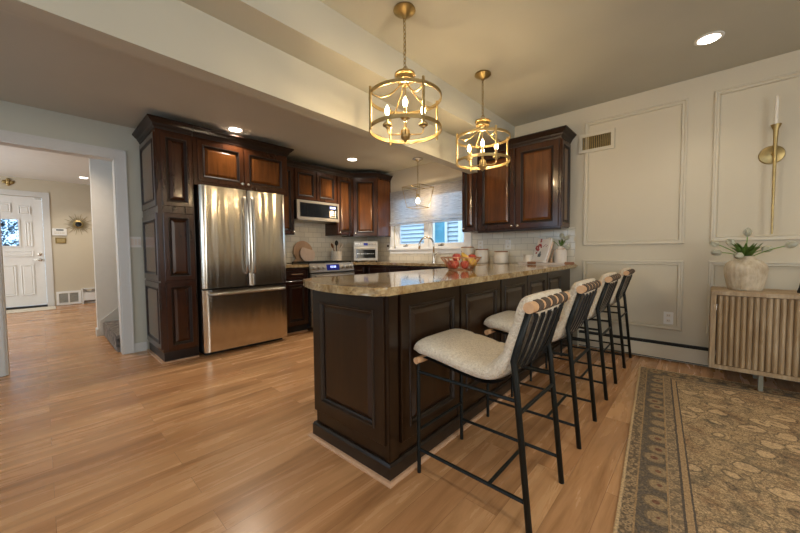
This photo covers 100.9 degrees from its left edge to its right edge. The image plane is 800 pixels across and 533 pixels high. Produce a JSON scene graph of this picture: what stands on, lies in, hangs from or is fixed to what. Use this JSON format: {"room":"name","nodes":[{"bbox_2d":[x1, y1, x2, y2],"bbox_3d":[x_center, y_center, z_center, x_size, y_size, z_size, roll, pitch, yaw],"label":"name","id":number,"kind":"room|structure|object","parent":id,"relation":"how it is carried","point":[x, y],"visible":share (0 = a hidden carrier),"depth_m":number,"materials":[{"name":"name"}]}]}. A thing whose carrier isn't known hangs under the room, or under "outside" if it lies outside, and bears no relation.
{"room":"kitchen","nodes":[
{"label":"kitchen","id":0,"kind":"room"},
{"bbox_2d":[0,145,89,184],"bbox_3d":[-4.998,-1.800,5.535,5.470,0.100,6.700,2,3,43],"label":"ceiling","id":1,"kind":"structure","parent":0,"point":[14,161],"depth_m":5.74,"materials":[{"name":"white paint"}]},
{"bbox_2d":[0,176,94,305],"bbox_3d":[-6.980,-0.499,7.429,0.150,2.630,6.700,2,3,43],"label":"wall","id":2,"kind":"structure","parent":0,"point":[73,261],"depth_m":7.13,"materials":[{"name":"paint"}]},
{"bbox_2d":[1,178,13,185],"bbox_3d":[-7.685,-1.659,6.474,0.040,0.151,0.164,2,3,43],"label":"wall ornament","id":3,"kind":"object","parent":2,"relation":"attached to","point":[6,181],"visible":1,"depth_m":6.47,"materials":[{"name":"gold metal"}]},
{"bbox_2d":[0,195,46,307],"bbox_3d":[-7.713,-0.298,6.560,0.117,2.216,0.887,2,3,43],"label":"door","id":4,"kind":"structure","parent":2,"relation":"in","point":[23,263],"depth_m":6.68,"materials":[{"name":"white paint"}]},
{"bbox_2d":[6,304,47,309],"bbox_3d":[-7.708,0.836,6.614,0.064,0.044,0.895,2,3,43],"label":"trim","id":5,"kind":"structure","parent":2,"relation":"attached to","point":[45,305],"depth_m":6.70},
{"bbox_2d":[0,189,54,305],"bbox_3d":[-7.712,-0.327,6.558,0.080,2.375,1.105,2,3,43],"label":"trim","id":6,"kind":"structure","parent":2,"relation":"attached to","point":[45,196],"depth_m":6.88,"materials":[{"name":"paint"}]},
{"bbox_2d":[52,228,66,235],"bbox_3d":[-7.229,-0.734,7.014,0.032,0.150,0.220,2,3,43],"label":"alarm keypad","id":7,"kind":"object","parent":2,"relation":"attached to","point":[55,231],"visible":1,"depth_m":7.00,"materials":[{"name":"white paint"}]},
{"bbox_2d":[55,238,66,243],"bbox_3d":[-7.226,-0.552,7.037,0.014,0.125,0.165,2,3,43],"label":"brass plaque","id":8,"kind":"object","parent":2,"relation":"attached to","point":[57,240],"visible":1,"depth_m":7.03,"materials":[{"name":"gold metal"}]},
{"bbox_2d":[56,290,81,304],"bbox_3d":[-7.162,0.676,7.147,0.016,0.290,0.380,2,3,43],"label":"air vent","id":9,"kind":"object","parent":2,"relation":"in","point":[64,297],"visible":1,"depth_m":7.14,"materials":[{"name":"white metal"}]},
{"bbox_2d":[65,216,91,232],"bbox_3d":[-7.033,-0.920,7.225,0.026,0.450,0.460,2,3,43],"label":"sunburst mirror","id":10,"kind":"object","parent":2,"relation":"attached to","point":[77,224],"visible":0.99,"depth_m":7.22,"materials":[{"name":"gold metal"}]},
{"bbox_2d":[81,288,95,303],"bbox_3d":[-6.186,0.608,8.166,0.069,0.340,2.425,2,3,43],"label":"heater","id":11,"kind":"object","parent":2,"relation":"attached to","point":[88,294],"visible":0.22,"depth_m":7.34,"materials":[{"name":"white paint"}]},
{"bbox_2d":[0,100,149,348],"bbox_3d":[-3.055,-0.324,3.561,0.130,2.550,7.119,2,3,43],"label":"wall","id":12,"kind":"structure","parent":0,"point":[14,117],"depth_m":3.47,"materials":[{"name":"paint"}]},
{"bbox_2d":[0,130,134,376],"bbox_3d":[-3.318,-0.127,3.269,0.166,2.186,0.994,2,3,43],"label":"trim","id":13,"kind":"structure","parent":12,"relation":"attached to","point":[7,138],"depth_m":3.50,"materials":[{"name":"paint"}]},
{"bbox_2d":[130,237,140,246],"bbox_3d":[-2.900,-0.268,3.626,0.010,0.116,0.096,2,3,43],"label":"light switch","id":14,"kind":"object","parent":12,"relation":"attached to","point":[134,241],"visible":1,"depth_m":3.62,"materials":[{"name":"white plastic"}]},
{"bbox_2d":[134,341,147,351],"bbox_3d":[-2.885,0.895,3.680,0.014,0.100,0.118,2,3,43],"label":"baseboard","id":15,"kind":"structure","parent":12,"relation":"attached to","point":[142,346],"depth_m":3.68,"materials":[{"name":"paint"}]},
{"bbox_2d":[284,159,294,235],"bbox_3d":[-1.692,-0.957,4.634,0.374,1.026,0.288,2,3,43],"label":"upper cabinet","id":16,"kind":"object","parent":12,"relation":"attached to","point":[288,200],"visible":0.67,"depth_m":4.59,"materials":[{"name":"brown wood"}]},
{"bbox_2d":[293,161,337,203],"bbox_3d":[-1.347,-1.226,5.000,0.374,0.526,0.732,2,3,43],"label":"upper cabinet","id":17,"kind":"object","parent":12,"relation":"attached to","point":[311,182],"visible":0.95,"depth_m":4.86,"materials":[{"name":"brown wood"}]},
{"bbox_2d":[294,199,338,223],"bbox_3d":[-1.333,-0.819,5.008,0.400,0.282,0.725,2,3,43],"label":"microwave","id":18,"kind":"object","parent":17,"relation":"attached to","point":[305,211],"visible":0.93,"depth_m":4.86,"materials":[{"name":"silver metal"}]},
{"bbox_2d":[285,222,367,262],"bbox_3d":[-1.287,-0.407,5.377,0.008,0.674,2.030,2,3,43],"label":"tiled wall","id":19,"kind":"structure","parent":12,"relation":"attached to","point":[313,234],"depth_m":5.34,"materials":[{"name":"white tile"}]},
{"bbox_2d":[325,170,353,236],"bbox_3d":[-0.984,-1.006,5.402,0.374,1.006,0.327,2,3,43],"label":"upper cabinet","id":20,"kind":"object","parent":12,"relation":"attached to","point":[344,180],"visible":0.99,"depth_m":5.29,"materials":[{"name":"brown wood"}]},
{"bbox_2d":[89,158,117,328],"bbox_3d":[-2.841,-0.460,5.701,0.120,2.630,3.615,2,3,43],"label":"wall","id":21,"kind":"structure","parent":0,"point":[100,171],"depth_m":4.41,"materials":[{"name":"white paint"}]},
{"bbox_2d":[96,327,100,335],"bbox_3d":[-3.915,0.865,4.580,0.148,0.100,0.439,2,3,43],"label":"baseboard","id":22,"kind":"structure","parent":21,"relation":"attached to","point":[98,331],"depth_m":4.39,"materials":[{"name":"paint"}]},
{"bbox_2d":[100,307,118,335],"bbox_3d":[-3.414,0.062,4.988,0.024,1.660,1.700,2,3,43],"label":"trim","id":23,"kind":"structure","parent":21,"relation":"attached to","point":[114,315],"depth_m":4.46,"materials":[{"name":"paint"}]},
{"bbox_2d":[0,0,476,173],"bbox_3d":[-1.277,-1.397,1.637,0.120,0.670,6.792,2,3,41],"label":"ceiling beam","id":24,"kind":"structure","parent":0,"point":[176,35],"depth_m":1.89,"materials":[{"name":"paint"}]},
{"bbox_2d":[0,9,480,173],"bbox_3d":[-2.090,-1.517,2.610,2.520,0.100,7.120,2,3,43],"label":"ceiling","id":25,"kind":"structure","parent":0,"point":[42,66],"depth_m":2.90,"materials":[{"name":"paint"}]},
{"bbox_2d":[227,126,243,132],"bbox_3d":[-1.817,-1.511,3.646,0.170,0.008,0.170,2,3,43],"label":"recessed light","id":26,"kind":"object","parent":25,"relation":"in","point":[230,128],"visible":1,"depth_m":3.64,"materials":[{"name":"white paint"}]},
{"bbox_2d":[346,158,357,160],"bbox_3d":[-0.704,-1.573,4.854,0.170,0.008,0.170,2,3,43],"label":"recessed light","id":27,"kind":"object","parent":25,"relation":"in","point":[348,159],"visible":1,"depth_m":4.85,"materials":[{"name":"white paint"}]},
{"bbox_2d":[402,157,433,208],"bbox_3d":[0.262,-1.226,4.867,0.338,0.719,0.337,2,3,43],"label":"pendant","id":28,"kind":"object","parent":25,"relation":"hanging from","point":[417,159],"visible":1,"depth_m":4.86,"materials":[{"name":"silver metal"}]},
{"bbox_2d":[192,125,293,196],"bbox_3d":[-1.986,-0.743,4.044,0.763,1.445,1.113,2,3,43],"label":"cabinet","id":29,"kind":"object","parent":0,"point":[220,159],"visible":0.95,"depth_m":3.71,"materials":[{"name":"brown wood"}]},
{"bbox_2d":[180,0,514,149],"bbox_3d":[-1.090,-1.556,1.687,0.360,0.360,7.120,2,3,43],"label":"ceiling beam","id":30,"kind":"structure","parent":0,"point":[311,32],"depth_m":2.28,"materials":[{"name":"paint"}]},
{"bbox_2d":[0,303,799,532],"bbox_3d":[-2.480,1.017,3.101,14.200,0.100,7.520,2,3,43],"label":"floor","id":31,"kind":"structure","parent":0,"point":[95,437],"depth_m":1.81,"materials":[{"name":"brown wood"}]},
{"bbox_2d":[6,306,55,313],"bbox_3d":[-7.359,0.858,6.450,0.560,0.010,0.885,2,3,43],"label":"threshold","id":32,"kind":"object","parent":31,"relation":"on","point":[48,307],"visible":1,"depth_m":6.51,"materials":[{"name":"beige wood"}]},
{"bbox_2d":[103,320,119,351],"bbox_3d":[-2.943,0.256,4.645,1.138,1.295,1.770,2,3,43],"label":"carpeted stairs","id":33,"kind":"structure","parent":31,"relation":"on","point":[111,328],"depth_m":3.96,"materials":[{"name":"grey carpet"}]},
{"bbox_2d":[132,114,198,363],"bbox_3d":[-2.489,-0.244,3.514,0.763,2.385,0.378,2,3,43],"label":"pantry cabinet","id":34,"kind":"object","parent":31,"relation":"on","point":[165,147],"visible":1,"depth_m":3.32,"materials":[{"name":"brown wood"}]},
{"bbox_2d":[194,184,286,355],"bbox_3d":[-1.951,0.032,3.946,0.789,1.785,0.930,2,3,43],"label":"refrigerator","id":35,"kind":"object","parent":31,"relation":"on","point":[240,234],"visible":0.96,"depth_m":3.65,"materials":[{"name":"silver metal"}]},
{"bbox_2d":[283,267,308,334],"bbox_3d":[-1.586,0.451,4.590,0.654,0.886,0.362,2,3,43],"label":"base cabinet","id":36,"kind":"object","parent":31,"relation":"on","point":[296,293],"visible":0.49,"depth_m":4.40,"materials":[{"name":"black wood"}]},
{"bbox_2d":[286,264,308,267],"bbox_3d":[-1.597,-0.012,4.577,0.636,0.038,0.364,2,3,43],"label":"countertop","id":37,"kind":"structure","parent":36,"relation":"on","point":[287,265],"depth_m":4.40,"materials":[{"name":"stone"}]},
{"bbox_2d":[286,260,354,328],"bbox_3d":[-1.167,0.376,4.971,0.711,0.914,0.764,2,3,43],"label":"range","id":38,"kind":"object","parent":31,"relation":"on","point":[316,269],"visible":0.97,"depth_m":4.66,"materials":[{"name":"silver metal"}]},
{"bbox_2d":[293,241,311,261],"bbox_3d":[-1.498,-0.214,5.088,0.066,0.361,0.347,2,3,43],"label":"cutting board","id":39,"kind":"object","parent":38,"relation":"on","point":[297,247],"visible":0.62,"depth_m":5.04,"materials":[{"name":"brown wood"}]},
{"bbox_2d":[300,247,314,260],"bbox_3d":[-1.419,-0.180,5.075,0.064,0.228,0.256,2,3,43],"label":"cutting board","id":40,"kind":"object","parent":38,"relation":"on","point":[306,254],"visible":0.84,"depth_m":5.06,"materials":[{"name":"brown wood"}]},
{"bbox_2d":[286,262,346,264],"bbox_3d":[-1.207,-0.045,4.987,0.610,0.024,0.764,2,3,43],"label":"cooktop","id":41,"kind":"object","parent":38,"relation":"in","point":[309,263],"depth_m":4.71,"materials":[{"name":"metal"}]},
{"bbox_2d":[353,265,366,274],"bbox_3d":[-0.644,0.398,5.613,0.651,0.886,0.874,2,3,43],"label":"base cabinet","id":42,"kind":"object","parent":31,"relation":"on","point":[358,269],"visible":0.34,"depth_m":5.18,"materials":[{"name":"black wood"}]},
{"bbox_2d":[366,265,446,273],"bbox_3d":[0.467,0.426,4.755,2.240,0.886,0.632,2,3,43],"label":"base cabinet","id":43,"kind":"object","parent":31,"relation":"on","point":[370,269],"visible":0.02,"depth_m":4.88,"materials":[{"name":"black wood"}]},
{"bbox_2d":[351,261,510,266],"bbox_3d":[0.142,-0.040,4.866,2.801,0.038,0.877,2,3,43],"label":"countertop","id":44,"kind":"structure","parent":43,"relation":"on","point":[401,263],"depth_m":4.79,"materials":[{"name":"stone"}]},
{"bbox_2d":[331,251,341,260],"bbox_3d":[-1.036,-0.161,5.398,0.172,0.178,0.173,2,3,43],"label":"utensil crock","id":45,"kind":"object","parent":44,"relation":"on","point":[335,255],"visible":0.94,"depth_m":5.33,"materials":[{"name":"beige ceramic"}]},
{"bbox_2d":[354,241,377,261],"bbox_3d":[-0.571,-0.252,5.597,0.400,0.335,0.349,-1,3,-2],"label":"toaster oven","id":46,"kind":"object","parent":44,"relation":"on","point":[363,251],"visible":0.99,"depth_m":5.46,"materials":[{"name":"silver metal"}]},
{"bbox_2d":[418,236,437,261],"bbox_3d":[0.430,-0.260,4.971,0.341,0.387,0.065,1,3,35],"label":"faucet","id":47,"kind":"object","parent":44,"relation":"on","point":[419,246],"visible":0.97,"depth_m":4.92,"materials":[{"name":"silver metal"}]},
{"bbox_2d":[461,247,473,260],"bbox_3d":[0.930,-0.162,4.551,0.180,0.220,0.180,2,3,43],"label":"canister","id":48,"kind":"object","parent":44,"relation":"on","point":[467,250],"visible":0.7,"depth_m":4.47,"materials":[{"name":"beige ceramic"}]},
{"bbox_2d":[475,249,488,262],"bbox_3d":[1.092,-0.140,4.403,0.172,0.187,0.172,2,3,43],"label":"canister","id":49,"kind":"object","parent":44,"relation":"on","point":[484,253],"visible":0.85,"depth_m":4.33,"materials":[{"name":"beige ceramic"}]},
{"bbox_2d":[494,251,507,263],"bbox_3d":[1.288,-0.119,4.210,0.172,0.157,0.172,2,3,43],"label":"canister","id":50,"kind":"object","parent":44,"relation":"on","point":[500,257],"visible":0.96,"depth_m":4.14,"materials":[{"name":"beige ceramic"}]},
{"bbox_2d":[307,269,569,488],"bbox_3d":[0.717,0.506,2.858,0.674,0.886,3.067,2,3,42],"label":"base cabinet","id":51,"kind":"object","parent":31,"relation":"on","point":[365,369],"visible":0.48,"depth_m":1.74,"materials":[{"name":"brown wood"}]},
{"bbox_2d":[303,263,577,296],"bbox_3d":[0.680,0.045,2.810,0.775,0.038,3.173,2,3,43],"label":"countertop","id":52,"kind":"structure","parent":51,"relation":"on","point":[402,282],"depth_m":1.92,"materials":[{"name":"stone"}]},
{"bbox_2d":[440,257,481,269],"bbox_3d":[0.515,-0.027,2.804,0.348,0.110,0.348,2,3,43],"label":"fruit bowl","id":53,"kind":"object","parent":52,"relation":"on","point":[442,258],"visible":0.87,"depth_m":2.71,"materials":[{"name":"gold metal"}]},
{"bbox_2d":[450,261,458,268],"bbox_3d":[0.457,-0.018,2.759,0.074,0.075,0.074,2,3,43],"label":"apple","id":54,"kind":"object","parent":53,"relation":"in","point":[455,262],"visible":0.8,"depth_m":2.73,"materials":[{"name":"red food"}]},
{"bbox_2d":[452,254,460,260],"bbox_3d":[0.479,-0.080,2.797,0.074,0.075,0.074,2,3,43],"label":"apple","id":55,"kind":"object","parent":53,"relation":"in","point":[454,255],"visible":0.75,"depth_m":2.77,"materials":[{"name":"red food"}]},
{"bbox_2d":[460,261,468,268],"bbox_3d":[0.537,-0.018,2.742,0.074,0.075,0.074,2,3,43],"label":"apple","id":56,"kind":"object","parent":53,"relation":"in","point":[464,266],"visible":0.93,"depth_m":2.72,"materials":[{"name":"red food"}]},
{"bbox_2d":[461,251,468,260],"bbox_3d":[0.558,-0.084,2.814,0.069,0.105,0.069,2,3,43],"label":"pear","id":57,"kind":"object","parent":53,"relation":"in","point":[463,254],"visible":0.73,"depth_m":2.80,"materials":[{"name":"yellow food"}]},
{"bbox_2d":[467,258,476,265],"bbox_3d":[0.601,-0.042,2.759,0.081,0.084,0.078,2,3,43],"label":"pear","id":58,"kind":"object","parent":53,"relation":"in","point":[471,259],"visible":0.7,"depth_m":2.74,"materials":[{"name":"yellow food"}]},
{"bbox_2d":[517,261,575,264],"bbox_3d":[1.693,-0.042,3.774,0.620,0.034,0.277,2,3,43],"label":"tray","id":59,"kind":"object","parent":52,"relation":"on","point":[528,262],"visible":0.95,"depth_m":3.68,"materials":[{"name":"brown wood"}]},
{"bbox_2d":[523,255,532,261],"bbox_3d":[1.526,-0.087,3.938,0.108,0.095,0.108,2,3,43],"label":"jar candle","id":60,"kind":"object","parent":59,"relation":"on","point":[526,258],"visible":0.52,"depth_m":3.90,"materials":[{"name":"beige ceramic"}]},
{"bbox_2d":[531,242,553,262],"bbox_3d":[1.631,-0.159,3.816,0.147,0.245,0.235,-1,3,-16],"label":"book stand","id":61,"kind":"object","parent":59,"relation":"on","point":[536,261],"visible":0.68,"depth_m":3.71,"materials":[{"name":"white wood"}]},
{"bbox_2d":[532,238,552,260],"bbox_3d":[1.643,-0.192,3.817,0.110,0.259,0.221,-1,3,-16],"label":"cookbook","id":62,"kind":"object","parent":61,"relation":"on","point":[543,246],"visible":0.98,"depth_m":3.80,"materials":[{"name":"paper"}]},
{"bbox_2d":[535,239,547,253],"bbox_3d":[1.653,-0.232,3.832,0.060,0.180,0.184,-2,3,-29],"label":"print","id":63,"kind":"object","parent":62,"relation":"attached to","point":[542,244],"depth_m":3.82},
{"bbox_2d":[555,246,566,262],"bbox_3d":[1.810,-0.131,3.721,0.124,0.197,0.124,2,3,43],"label":"vase","id":64,"kind":"object","parent":59,"relation":"on","point":[560,254],"visible":0.77,"depth_m":3.67,"materials":[{"name":"ceramic"}]},
{"bbox_2d":[559,233,565,245],"bbox_3d":[1.828,-0.296,3.734,0.087,0.170,0.080,2,3,43],"label":"tulip","id":65,"kind":"object","parent":64,"relation":"in","point":[561,235],"visible":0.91,"depth_m":3.71,"materials":[{"name":"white plant"}]},
{"bbox_2d":[561,235,568,245],"bbox_3d":[1.835,-0.277,3.666,0.091,0.139,0.082,0,3,9],"label":"tulip","id":66,"kind":"object","parent":64,"relation":"in","point":[566,237],"visible":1,"depth_m":3.64,"materials":[{"name":"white plant"}]},
{"bbox_2d":[414,289,569,532],"bbox_3d":[0.413,0.555,1.567,0.606,0.910,0.434,2,3,43],"label":"bar stool","id":67,"kind":"object","parent":31,"relation":"on","point":[477,357],"visible":1,"depth_m":1.43,"materials":[{"name":"black metal"}]},
{"bbox_2d":[414,289,561,379],"bbox_3d":[0.406,0.287,1.560,0.592,0.375,0.400,2,3,43],"label":"cushion","id":68,"kind":"object","parent":67,"relation":"on","point":[469,354],"depth_m":1.41,"materials":[{"name":"fabric"}]},
{"bbox_2d":[483,278,601,448],"bbox_3d":[0.895,0.526,2.114,0.606,0.910,0.434,2,3,42],"label":"bar stool","id":69,"kind":"object","parent":31,"relation":"on","point":[576,310],"visible":0.73,"depth_m":1.92,"materials":[{"name":"black metal"}]},
{"bbox_2d":[483,278,595,341],"bbox_3d":[0.888,0.259,2.107,0.592,0.375,0.400,2,3,42],"label":"cushion","id":70,"kind":"object","parent":69,"relation":"on","point":[576,310],"depth_m":1.88,"materials":[{"name":"fabric"}]},
{"bbox_2d":[530,272,620,400],"bbox_3d":[1.407,0.496,2.696,0.606,0.910,0.434,2,3,42],"label":"bar stool","id":71,"kind":"object","parent":31,"relation":"on","point":[609,280],"visible":0.56,"depth_m":2.44,"materials":[{"name":"black metal"}]},
{"bbox_2d":[559,272,616,319],"bbox_3d":[1.399,0.229,2.689,0.592,0.375,0.400,2,3,42],"label":"cushion","id":72,"kind":"object","parent":71,"relation":"on","point":[604,293],"depth_m":2.41,"materials":[{"name":"fabric"}]},
{"bbox_2d":[560,267,634,367],"bbox_3d":[1.973,0.464,3.336,0.606,0.910,0.434,2,3,42],"label":"bar stool","id":73,"kind":"object","parent":31,"relation":"on","point":[626,273],"visible":0.52,"depth_m":3.08,"materials":[{"name":"black metal"}]},
{"bbox_2d":[566,267,630,305],"bbox_3d":[1.965,0.196,3.329,0.592,0.375,0.400,2,3,42],"label":"cushion","id":74,"kind":"object","parent":73,"relation":"on","point":[622,284],"depth_m":3.04,"materials":[{"name":"fabric"}]},
{"bbox_2d":[613,366,799,532],"bbox_3d":[2.132,1.016,0.960,2.450,0.009,3.400,1,3,38],"label":"area rug","id":75,"kind":"object","parent":31,"relation":"on","point":[703,454],"visible":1,"depth_m":1.69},
{"bbox_2d":[708,286,799,391],"bbox_3d":[3.070,0.568,2.397,1.202,0.742,0.442,2,3,43],"label":"sideboard","id":76,"kind":"object","parent":75,"relation":"on","point":[757,333],"visible":1,"depth_m":2.48,"materials":[{"name":"brown wood"}]},
{"bbox_2d":[723,256,768,290],"bbox_3d":[2.769,0.052,2.649,0.251,0.272,0.251,2,3,43],"label":"clay vase","id":77,"kind":"object","parent":76,"relation":"on","point":[748,273],"visible":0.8,"depth_m":2.57,"materials":[{"name":"beige ceramic"}]},
{"bbox_2d":[709,240,740,252],"bbox_3d":[2.711,-0.147,2.727,0.166,0.145,0.197,-1,3,-17],"label":"tulip","id":78,"kind":"object","parent":77,"relation":"in","point":[714,243],"visible":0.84,"depth_m":2.75,"materials":[{"name":"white plant"}]},
{"bbox_2d":[711,243,744,255],"bbox_3d":[2.673,-0.132,2.698,0.202,0.120,0.176,2,3,43],"label":"tulip","id":79,"kind":"object","parent":77,"relation":"in","point":[716,252],"visible":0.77,"depth_m":2.69,"materials":[{"name":"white plant"}]},
{"bbox_2d":[726,239,738,251],"bbox_3d":[2.751,-0.152,2.688,0.127,0.156,0.142,1,3,31],"label":"tulip","id":80,"kind":"object","parent":77,"relation":"in","point":[729,242],"visible":0.59,"depth_m":2.72,"materials":[{"name":"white plant"}]},
{"bbox_2d":[730,243,752,258],"bbox_3d":[2.722,-0.124,2.622,0.139,0.130,0.130,1,3,24],"label":"tulip","id":81,"kind":"object","parent":77,"relation":"in","point":[739,255],"visible":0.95,"depth_m":2.60,"materials":[{"name":"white plant"}]},
{"bbox_2d":[738,228,753,252],"bbox_3d":[2.792,-0.193,2.664,0.095,0.236,0.133,2,3,43],"label":"tulip","id":82,"kind":"object","parent":77,"relation":"in","point":[747,232],"visible":0.78,"depth_m":2.63,"materials":[{"name":"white plant"}]},
{"bbox_2d":[748,243,772,255],"bbox_3d":[2.822,-0.130,2.612,0.144,0.119,0.149,-2,3,-28],"label":"tulip","id":83,"kind":"object","parent":77,"relation":"in","point":[764,248],"visible":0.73,"depth_m":2.59,"materials":[{"name":"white plant"}]},
{"bbox_2d":[750,241,798,255],"bbox_3d":[2.838,-0.129,2.527,0.175,0.125,0.241,-1,3,-20],"label":"tulip","id":84,"kind":"object","parent":77,"relation":"in","point":[792,244],"visible":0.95,"depth_m":2.48,"materials":[{"name":"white plant"}]},
{"bbox_2d":[320,0,799,126],"bbox_3d":[0.807,-1.626,-0.066,4.800,0.100,7.120,2,3,43],"label":"ceiling","id":85,"kind":"structure","parent":0,"point":[544,59],"depth_m":2.48,"materials":[{"name":"paint"}]},
{"bbox_2d":[369,1,441,145],"bbox_3d":[0.033,-1.239,2.157,0.477,0.853,0.477,2,3,43],"label":"pendant light","id":86,"kind":"object","parent":85,"relation":"hanging from","point":[404,77],"visible":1,"depth_m":2.12,"materials":[{"name":"gold metal"}]},
{"bbox_2d":[456,70,510,171],"bbox_3d":[0.737,-1.280,2.943,0.477,0.853,0.477,-2,3,-34],"label":"pendant light","id":87,"kind":"object","parent":85,"relation":"hanging from","point":[482,124],"visible":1,"depth_m":2.91,"materials":[{"name":"gold metal"}]},
{"bbox_2d":[694,31,724,45],"bbox_3d":[2.301,-1.695,2.460,0.170,0.008,0.170,2,3,43],"label":"recessed light","id":88,"kind":"object","parent":85,"relation":"in","point":[711,37],"visible":1,"depth_m":2.45,"materials":[{"name":"white paint"}]},
{"bbox_2d":[386,50,799,346],"bbox_3d":[2.250,-0.473,3.611,7.900,2.750,0.150,2,3,43],"label":"wall","id":89,"kind":"structure","parent":0,"point":[634,185],"depth_m":3.13,"materials":[{"name":"paint"}]},
{"bbox_2d":[342,173,392,237],"bbox_3d":[-0.575,-1.023,5.639,0.654,1.031,0.634,2,3,43],"label":"upper cabinet","id":90,"kind":"object","parent":89,"relation":"attached to","point":[371,191],"visible":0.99,"depth_m":5.44,"materials":[{"name":"brown wood"}]},
{"bbox_2d":[388,190,471,253],"bbox_3d":[0.450,-0.722,5.213,1.630,1.030,0.175,2,3,43],"label":"window","id":91,"kind":"structure","parent":89,"relation":"in","point":[427,246],"depth_m":5.21,"materials":[{"name":"white wood"}]},
{"bbox_2d":[390,180,461,225],"bbox_3d":[0.412,-0.952,5.105,1.550,0.571,0.070,2,3,43],"label":"roman shade","id":92,"kind":"object","parent":91,"relation":"attached to","point":[398,196],"visible":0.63,"depth_m":5.06,"materials":[{"name":"fabric"}]},
{"bbox_2d":[462,156,477,232],"bbox_3d":[0.994,-0.931,4.383,0.223,0.950,0.362,2,3,43],"label":"upper cabinet","id":93,"kind":"object","parent":89,"relation":"attached to","point":[469,181],"visible":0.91,"depth_m":4.27,"materials":[{"name":"brown wood"}]},
{"bbox_2d":[368,227,574,262],"bbox_3d":[0.696,-0.305,4.945,3.515,0.474,0.008,2,3,43],"label":"tiled wall","id":94,"kind":"structure","parent":89,"relation":"attached to","point":[522,242],"depth_m":4.29,"materials":[{"name":"white tile"}]},
{"bbox_2d":[478,241,482,248],"bbox_3d":[1.111,-0.294,4.551,0.075,0.120,0.009,2,3,43],"label":"wall outlet","id":95,"kind":"object","parent":94,"relation":"attached to","point":[480,243],"visible":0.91,"depth_m":4.55,"materials":[{"name":"white plastic"}]},
{"bbox_2d":[505,240,510,248],"bbox_3d":[1.394,-0.284,4.275,0.075,0.120,0.032,2,3,43],"label":"wall outlet","id":96,"kind":"object","parent":94,"relation":"attached to","point":[507,242],"visible":1,"depth_m":4.27,"materials":[{"name":"white plastic"}]},
{"bbox_2d":[478,125,576,232],"bbox_3d":[1.463,-0.953,3.940,1.062,1.065,0.376,2,3,43],"label":"upper cabinet","id":97,"kind":"object","parent":89,"relation":"attached to","point":[533,192],"visible":0.96,"depth_m":3.75,"materials":[{"name":"brown wood"}]},
{"bbox_2d":[579,128,614,154],"bbox_3d":[2.121,-1.348,3.567,0.340,0.205,0.022,2,3,43],"label":"air vent","id":98,"kind":"object","parent":89,"relation":"in","point":[604,139],"visible":1,"depth_m":3.55,"materials":[{"name":"metal"}]},
{"bbox_2d":[583,260,683,330],"bbox_3d":[2.368,0.271,3.426,0.858,0.672,0.017,2,3,43],"label":"trim","id":99,"kind":"structure","parent":89,"relation":"attached to","point":[680,264],"depth_m":3.26,"materials":[{"name":"paint"}]},
{"bbox_2d":[583,98,687,245],"bbox_3d":[2.358,-0.897,3.375,0.858,1.347,0.017,2,3,43],"label":"trim","id":100,"kind":"structure","parent":89,"relation":"attached to","point":[684,102],"depth_m":3.23,"materials":[{"name":"paint"}]},
{"bbox_2d":[577,329,747,373],"bbox_3d":[3.354,0.848,2.516,3.632,0.187,0.063,2,3,43],"label":"baseboard heater","id":101,"kind":"object","parent":89,"relation":"attached to","point":[666,350],"visible":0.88,"depth_m":3.25,"materials":[{"name":"paint"}]},
{"bbox_2d":[663,312,673,324],"bbox_3d":[2.614,0.502,3.217,0.075,0.120,0.009,2,3,43],"label":"wall outlet","id":102,"kind":"object","parent":89,"relation":"attached to","point":[668,316],"visible":1,"depth_m":3.21,"materials":[{"name":"white plastic"}]},
{"bbox_2d":[706,261,799,333],"bbox_3d":[3.333,0.301,2.539,1.420,0.672,0.017,2,3,43],"label":"trim","id":103,"kind":"structure","parent":89,"relation":"attached to","point":[711,264],"depth_m":2.98,"materials":[{"name":"paint"}]},
{"bbox_2d":[710,71,799,240],"bbox_3d":[3.324,-0.874,2.486,1.415,1.332,0.017,2,3,43],"label":"trim","id":104,"kind":"structure","parent":89,"relation":"attached to","point":[717,101],"depth_m":2.92,"materials":[{"name":"paint"}]},
{"bbox_2d":[758,123,785,233],"bbox_3d":[3.040,-0.707,2.703,0.152,0.883,0.095,2,3,43],"label":"wall sconce","id":105,"kind":"object","parent":89,"relation":"attached to","point":[773,154],"visible":1,"depth_m":2.69,"materials":[{"name":"gold metal"}]},
{"bbox_2d":[774,95,778,123],"bbox_3d":[3.032,-1.252,2.659,0.023,0.253,0.022,2,3,43],"label":"taper candle","id":106,"kind":"object","parent":105,"relation":"on","point":[776,115],"visible":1,"depth_m":2.65,"materials":[{"name":"wax"}]},
{"label":"outside","id":107,"kind":"structure","parent":0,"visible":0},
{"bbox_3d":[0.648,1.188,8.869,17.000,0.200,5.180,2,3,43],"label":"ground","id":108,"kind":"structure","parent":107,"visible":0},
{"bbox_2d":[401,193,463,243],"bbox_3d":[1.775,-0.938,9.652,7.500,3.960,1.541,2,3,43],"label":"house","id":109,"kind":"structure","parent":108,"relation":"on","point":[451,231],"depth_m":9.28,"materials":[{"name":"plastic"}]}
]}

